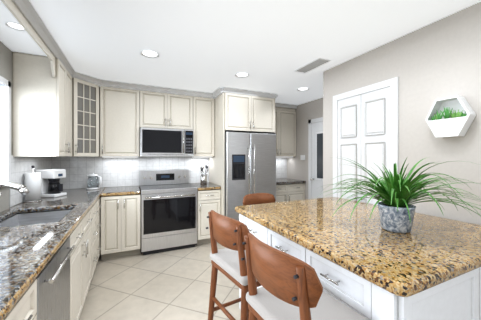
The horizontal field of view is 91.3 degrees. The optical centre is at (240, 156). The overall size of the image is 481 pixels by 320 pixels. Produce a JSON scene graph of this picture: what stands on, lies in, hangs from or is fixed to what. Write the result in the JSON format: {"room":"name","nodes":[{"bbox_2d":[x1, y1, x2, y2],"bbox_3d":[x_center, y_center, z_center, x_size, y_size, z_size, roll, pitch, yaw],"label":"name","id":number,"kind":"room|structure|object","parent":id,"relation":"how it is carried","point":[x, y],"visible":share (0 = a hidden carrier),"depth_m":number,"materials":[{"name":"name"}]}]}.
{"room":"kitchen","nodes":[
{"label":"kitchen","id":0,"kind":"room"},
{"bbox_2d":[0,41,51,211],"bbox_3d":[-1.359,0.150,0.370,0.108,2.460,7.020,0,0,-25],"label":"wall","id":1,"kind":"structure","parent":0,"point":[20,167],"depth_m":2.26,"materials":[{"name":"tile"}]},
{"bbox_2d":[0,76,10,181],"bbox_3d":[-1.969,-0.220,1.702,0.130,0.960,1.050,0,0,-25],"label":"window","id":2,"kind":"structure","parent":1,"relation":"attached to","point":[5,129],"depth_m":2.15,"materials":[{"name":"white glass"}]},
{"bbox_2d":[12,51,71,156],"bbox_3d":[-2.113,-0.507,2.564,0.391,1.005,0.720,0,0,-25],"label":"upper cabinet","id":3,"kind":"object","parent":1,"relation":"attached to","point":[41,106],"visible":0.96,"depth_m":2.34,"materials":[{"name":"beige wood"}]},
{"bbox_2d":[0,0,55,62],"bbox_3d":[-1.119,-1.012,0.361,0.334,0.134,6.798,0,0,-25],"label":"ceiling","id":4,"kind":"structure","parent":0,"point":[28,40],"depth_m":1.94,"materials":[{"name":"white paint"}]},
{"bbox_2d":[5,22,24,30],"bbox_3d":[-1.727,-1.006,1.810,0.124,0.010,0.124,0,0,-25],"label":"recessed light","id":5,"kind":"object","parent":4,"relation":"in","point":[15,26],"visible":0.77,"depth_m":1.81,"materials":[{"name":"white plastic"}]},
{"bbox_2d":[79,242,240,319],"bbox_3d":[0.576,1.405,1.273,4.380,0.050,7.020,0,0,-25],"label":"floor","id":6,"kind":"structure","parent":0,"point":[172,285],"depth_m":2.47,"materials":[{"name":"tile"}]},
{"bbox_2d":[4,279,36,319],"bbox_3d":[-0.992,0.951,0.475,0.657,0.858,0.898,0,0,-25],"label":"base cabinet","id":7,"kind":"object","parent":6,"relation":"on","point":[25,308],"depth_m":0.93,"materials":[{"name":"beige wood"}]},
{"bbox_2d":[0,188,104,319],"bbox_3d":[-1.386,0.495,1.333,0.670,0.051,4.788,0,0,-25],"label":"countertop","id":8,"kind":"structure","parent":7,"relation":"on","point":[27,253],"depth_m":1.34,"materials":[{"name":"stone"}]},
{"bbox_2d":[0,180,29,196],"bbox_3d":[-1.837,0.327,1.877,0.267,0.285,0.149,0,0,-25],"label":"faucet","id":9,"kind":"object","parent":8,"relation":"on","point":[22,189],"visible":1,"depth_m":1.85,"materials":[{"name":"silver metal"}]},
{"bbox_2d":[23,166,41,201],"bbox_3d":[-2.209,0.280,2.501,0.150,0.379,0.150,0,0,-25],"label":"paper towel holder","id":10,"kind":"object","parent":8,"relation":"on","point":[33,183],"visible":0.98,"depth_m":2.46,"materials":[{"name":"white paper"}]},
{"bbox_2d":[0,210,70,226],"bbox_3d":[-1.683,0.614,1.929,0.464,0.182,0.704,0,0,-25],"label":"sink","id":11,"kind":"object","parent":8,"relation":"in","point":[35,218],"visible":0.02,"depth_m":2.20,"materials":[{"name":"silver metal"}]},
{"bbox_2d":[35,169,66,197],"bbox_3d":[-2.251,0.309,2.808,0.255,0.320,0.180,0,0,3],"label":"coffee maker","id":12,"kind":"object","parent":8,"relation":"on","point":[51,186],"visible":0.92,"depth_m":2.76,"materials":[{"name":"white plastic"}]},
{"bbox_2d":[86,173,101,189],"bbox_3d":[-2.143,0.352,3.444,0.206,0.234,0.176,0,0,-25],"label":"kettle","id":13,"kind":"object","parent":8,"relation":"on","point":[93,183],"visible":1,"depth_m":3.39,"materials":[{"name":"white plastic"}]},
{"bbox_2d":[4,202,95,276],"bbox_3d":[-1.911,0.951,2.447,0.657,0.858,0.350,0,0,-25],"label":"base cabinet","id":14,"kind":"object","parent":6,"relation":"on","point":[89,220],"depth_m":2.50,"materials":[{"name":"beige wood"}]},
{"bbox_2d":[36,236,75,319],"bbox_3d":[-1.273,0.953,1.172,0.664,0.854,0.596,0,0,-25],"label":"dishwasher","id":15,"kind":"object","parent":6,"relation":"on","point":[53,290],"visible":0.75,"depth_m":1.26,"materials":[{"name":"grey metal"}]},
{"bbox_2d":[70,228,91,319],"bbox_3d":[-1.637,1.060,1.858,0.657,0.640,0.949,0,0,-25],"label":"base cabinet","id":16,"kind":"object","parent":6,"relation":"on","point":[85,237],"depth_m":1.87,"materials":[{"name":"beige wood"}]},
{"bbox_2d":[96,197,99,264],"bbox_3d":[-2.057,0.951,2.760,0.657,0.858,0.340,0,0,-25],"label":"base cabinet","id":17,"kind":"object","parent":6,"relation":"on","point":[98,201],"depth_m":2.90,"materials":[{"name":"beige wood"}]},
{"bbox_2d":[100,196,101,249],"bbox_3d":[-2.277,0.951,3.207,0.637,0.858,0.657,0,0,-25],"label":"base cabinet","id":18,"kind":"object","parent":6,"relation":"on","point":[100,196],"depth_m":3.32,"materials":[{"name":"beige wood"}]},
{"bbox_2d":[101,194,140,259],"bbox_3d":[-1.744,0.951,3.460,0.483,0.858,0.648,0,0,-25],"label":"base cabinet","id":19,"kind":"object","parent":6,"relation":"on","point":[120,226],"depth_m":3.17,"materials":[{"name":"beige wood"}]},
{"bbox_2d":[101,183,220,196],"bbox_3d":[-1.202,0.495,3.702,1.665,0.051,0.650,0,0,-25],"label":"countertop","id":20,"kind":"structure","parent":19,"relation":"on","point":[121,191],"depth_m":3.40,"materials":[{"name":"stone"}]},
{"bbox_2d":[200,165,207,184],"bbox_3d":[-0.627,0.305,4.063,0.145,0.328,0.115,0,0,-25],"label":"utensil holder","id":21,"kind":"object","parent":20,"relation":"on","point":[203,179],"visible":1,"depth_m":4.03,"materials":[{"name":"silver metal"}]},
{"bbox_2d":[140,169,196,254],"bbox_3d":[-1.143,0.800,3.693,0.794,1.160,0.721,0,0,-25],"label":"stove","id":22,"kind":"object","parent":6,"relation":"on","point":[168,210],"visible":1,"depth_m":3.45,"materials":[{"name":"grey metal"}]},
{"bbox_2d":[197,189,220,244],"bbox_3d":[-0.624,0.951,3.982,0.381,0.858,0.648,0,0,-25],"label":"base cabinet","id":23,"kind":"object","parent":6,"relation":"on","point":[207,200],"depth_m":3.67,"materials":[{"name":"beige wood"}]},
{"bbox_2d":[206,210,261,319],"bbox_3d":[0.026,0.858,1.476,0.381,1.046,0.451,0,0,-33],"label":"stool","id":24,"kind":"object","parent":6,"relation":"on","point":[229,233],"visible":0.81,"depth_m":1.36,"materials":[{"name":"brown wood"}]},
{"bbox_2d":[209,92,274,215],"bbox_3d":[-0.005,0.185,4.247,0.960,2.390,0.931,0,0,-25],"label":"tall cabinet","id":25,"kind":"object","parent":6,"relation":"on","point":[243,113],"visible":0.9,"depth_m":3.83,"materials":[{"name":"beige wood"}]},
{"bbox_2d":[225,130,275,220],"bbox_3d":[0.042,0.485,4.146,0.905,1.790,0.881,0,0,-25],"label":"refrigerator","id":26,"kind":"object","parent":6,"relation":"on","point":[250,163],"visible":0.58,"depth_m":3.75,"materials":[{"name":"grey metal"}]},
{"bbox_2d":[243,193,275,205],"bbox_3d":[0.255,0.900,2.556,0.415,0.963,0.350,0,0,-22],"label":"stool","id":27,"kind":"object","parent":6,"relation":"on","point":[256,198],"visible":0.17,"depth_m":2.71,"materials":[{"name":"brown wood"}]},
{"bbox_2d":[276,183,304,201],"bbox_3d":[0.768,0.951,4.762,0.874,0.858,0.651,0,0,-25],"label":"base cabinet","id":28,"kind":"object","parent":6,"relation":"on","point":[289,192],"visible":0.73,"depth_m":4.53,"materials":[{"name":"beige wood"}]},
{"bbox_2d":[276,178,305,184],"bbox_3d":[0.770,0.495,4.760,0.875,0.051,0.638,0,0,-25],"label":"countertop","id":29,"kind":"structure","parent":28,"relation":"on","point":[281,181],"depth_m":4.58,"materials":[{"name":"stone"}]},
{"bbox_2d":[241,233,368,319],"bbox_3d":[0.249,0.858,0.997,0.381,1.046,0.451,0,0,-29],"label":"stool","id":30,"kind":"object","parent":6,"relation":"on","point":[291,288],"visible":1,"depth_m":0.92,"materials":[{"name":"brown wood"}]},
{"bbox_2d":[239,214,480,319],"bbox_3d":[0.811,0.943,1.758,1.234,0.875,1.432,0,0,-25],"label":"kitchen island","id":31,"kind":"object","parent":6,"relation":"on","point":[457,298],"visible":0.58,"depth_m":1.05,"materials":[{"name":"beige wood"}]},
{"bbox_2d":[235,197,480,296],"bbox_3d":[0.827,0.479,1.765,1.270,0.048,1.500,0,0,-25],"label":"island countertop","id":32,"kind":"structure","parent":31,"relation":"on","point":[426,252],"depth_m":1.28,"materials":[{"name":"stone"}]},
{"bbox_2d":[317,157,480,232],"bbox_3d":[0.978,0.225,1.477,0.985,0.459,0.933,0,0,-25],"label":"potted plant","id":33,"kind":"object","parent":32,"relation":"on","point":[397,193],"visible":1,"depth_m":1.39,"materials":[{"name":"green plant"}]},
{"bbox_2d":[29,0,480,104],"bbox_3d":[0.576,-1.120,1.273,4.380,0.080,7.020,0,0,-25],"label":"ceiling","id":34,"kind":"structure","parent":0,"point":[267,46],"depth_m":2.11,"materials":[{"name":"white paint"}]},
{"bbox_2d":[140,50,159,57],"bbox_3d":[-0.944,-1.074,2.451,0.190,0.012,0.190,0,0,-25],"label":"recessed light","id":35,"kind":"object","parent":34,"relation":"in","point":[149,54],"visible":0.96,"depth_m":2.47,"materials":[{"name":"white plastic"}]},
{"bbox_2d":[12,0,297,108],"bbox_3d":[0.821,-1.046,1.144,3.845,0.068,6.580,0,0,-25],"label":"crown molding","id":36,"kind":"structure","parent":34,"relation":"attached to","point":[26,8],"depth_m":3.23,"materials":[{"name":"beige wood"}]},
{"bbox_2d":[235,73,248,77],"bbox_3d":[0.021,-1.074,3.077,0.190,0.012,0.190,0,0,-25],"label":"recessed light","id":37,"kind":"object","parent":34,"relation":"in","point":[241,75],"visible":1,"depth_m":3.10,"materials":[{"name":"white plastic"}]},
{"bbox_2d":[297,87,308,90],"bbox_3d":[0.992,-1.074,3.717,0.190,0.012,0.190,0,0,-25],"label":"recessed light","id":38,"kind":"object","parent":34,"relation":"in","point":[303,89],"visible":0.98,"depth_m":3.75,"materials":[{"name":"white plastic"}]},
{"bbox_2d":[296,58,330,72],"bbox_3d":[0.843,-1.074,2.782,0.160,0.010,0.430,0,0,-25],"label":"ceiling vent","id":39,"kind":"object","parent":34,"relation":"in","point":[318,62],"visible":1,"depth_m":2.75,"materials":[{"name":"grey metal"}]},
{"bbox_2d":[287,97,322,199],"bbox_3d":[2.516,0.150,2.177,0.100,2.460,7.020,0,0,-25],"label":"wall","id":40,"kind":"structure","parent":0,"point":[297,168],"depth_m":4.73,"materials":[{"name":"grey paint"}]},
{"bbox_2d":[308,117,322,198],"bbox_3d":[1.499,0.330,4.130,0.092,2.100,0.960,0,0,-25],"label":"door","id":41,"kind":"structure","parent":40,"relation":"attached to","point":[315,157],"depth_m":4.41,"materials":[{"name":"white wood"}]},
{"bbox_2d":[323,1,480,224],"bbox_3d":[2.498,0.150,0.972,0.950,2.460,4.850,0,0,-25],"label":"wall","id":42,"kind":"structure","parent":0,"point":[428,65],"depth_m":1.90,"materials":[{"name":"grey paint"}]},
{"bbox_2d":[333,77,398,204],"bbox_3d":[1.246,0.328,2.457,0.064,2.105,0.750,0,0,-25],"label":"door","id":43,"kind":"structure","parent":42,"relation":"attached to","point":[366,127],"depth_m":2.41,"materials":[{"name":"white wood"}]},
{"bbox_2d":[425,95,475,137],"bbox_3d":[1.551,-0.295,1.750,0.105,0.290,0.270,0,0,-25],"label":"planter","id":44,"kind":"object","parent":42,"relation":"attached to","point":[453,116],"visible":1,"depth_m":1.73,"materials":[{"name":"white ceramic"}]},
{"bbox_3d":[-0.861,0.150,4.354,4.380,2.460,0.220,0,0,-25],"label":"wall","id":45,"kind":"structure","parent":0,"visible":0},
{"bbox_2d":[52,157,208,188],"bbox_3d":[-1.646,0.227,3.862,2.340,0.485,0.008,0,0,-25],"label":"wall","id":46,"kind":"structure","parent":45,"relation":"attached to","point":[116,171],"depth_m":3.72,"materials":[{"name":"tile"}]},
{"bbox_2d":[70,78,99,156],"bbox_3d":[-2.291,-0.507,3.220,0.623,1.005,0.621,0,0,-25],"label":"upper cabinet","id":47,"kind":"object","parent":46,"relation":"attached to","point":[85,118],"visible":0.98,"depth_m":3.13,"materials":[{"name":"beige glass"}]},
{"bbox_2d":[100,86,139,156],"bbox_3d":[-1.826,-0.508,3.588,0.516,1.005,0.348,0,0,-25],"label":"upper cabinet","id":48,"kind":"object","parent":46,"relation":"attached to","point":[126,115],"depth_m":3.43,"materials":[{"name":"beige wood"}]},
{"bbox_2d":[193,96,214,156],"bbox_3d":[-0.686,-0.508,4.120,0.376,1.005,0.348,0,0,-25],"label":"upper cabinet","id":49,"kind":"object","parent":46,"relation":"attached to","point":[204,134],"depth_m":3.97,"materials":[{"name":"beige wood"}]},
{"bbox_2d":[140,90,195,129],"bbox_3d":[-1.224,-0.728,3.869,0.808,0.565,0.348,0,0,-25],"label":"upper cabinet","id":50,"kind":"object","parent":45,"relation":"attached to","point":[157,109],"depth_m":3.71,"materials":[{"name":"beige wood"}]},
{"bbox_2d":[140,127,193,156],"bbox_3d":[-1.198,-0.223,3.812,0.796,0.435,0.473,0,0,-25],"label":"microwave","id":51,"kind":"object","parent":50,"relation":"attached to","point":[158,142],"visible":1,"depth_m":3.62,"materials":[{"name":"grey metal"}]},
{"bbox_2d":[276,157,286,178],"bbox_3d":[0.632,0.227,5.056,0.880,0.485,0.008,0,0,-25],"label":"wall","id":52,"kind":"structure","parent":45,"relation":"attached to","point":[281,167],"depth_m":5.18,"materials":[{"name":"tile"}]},
{"bbox_2d":[275,107,295,156],"bbox_3d":[0.709,-0.535,4.889,0.874,1.085,0.370,0,0,-25],"label":"upper cabinet","id":53,"kind":"object","parent":52,"relation":"attached to","point":[285,125],"visible":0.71,"depth_m":4.82,"materials":[{"name":"beige wood"}]}
]}

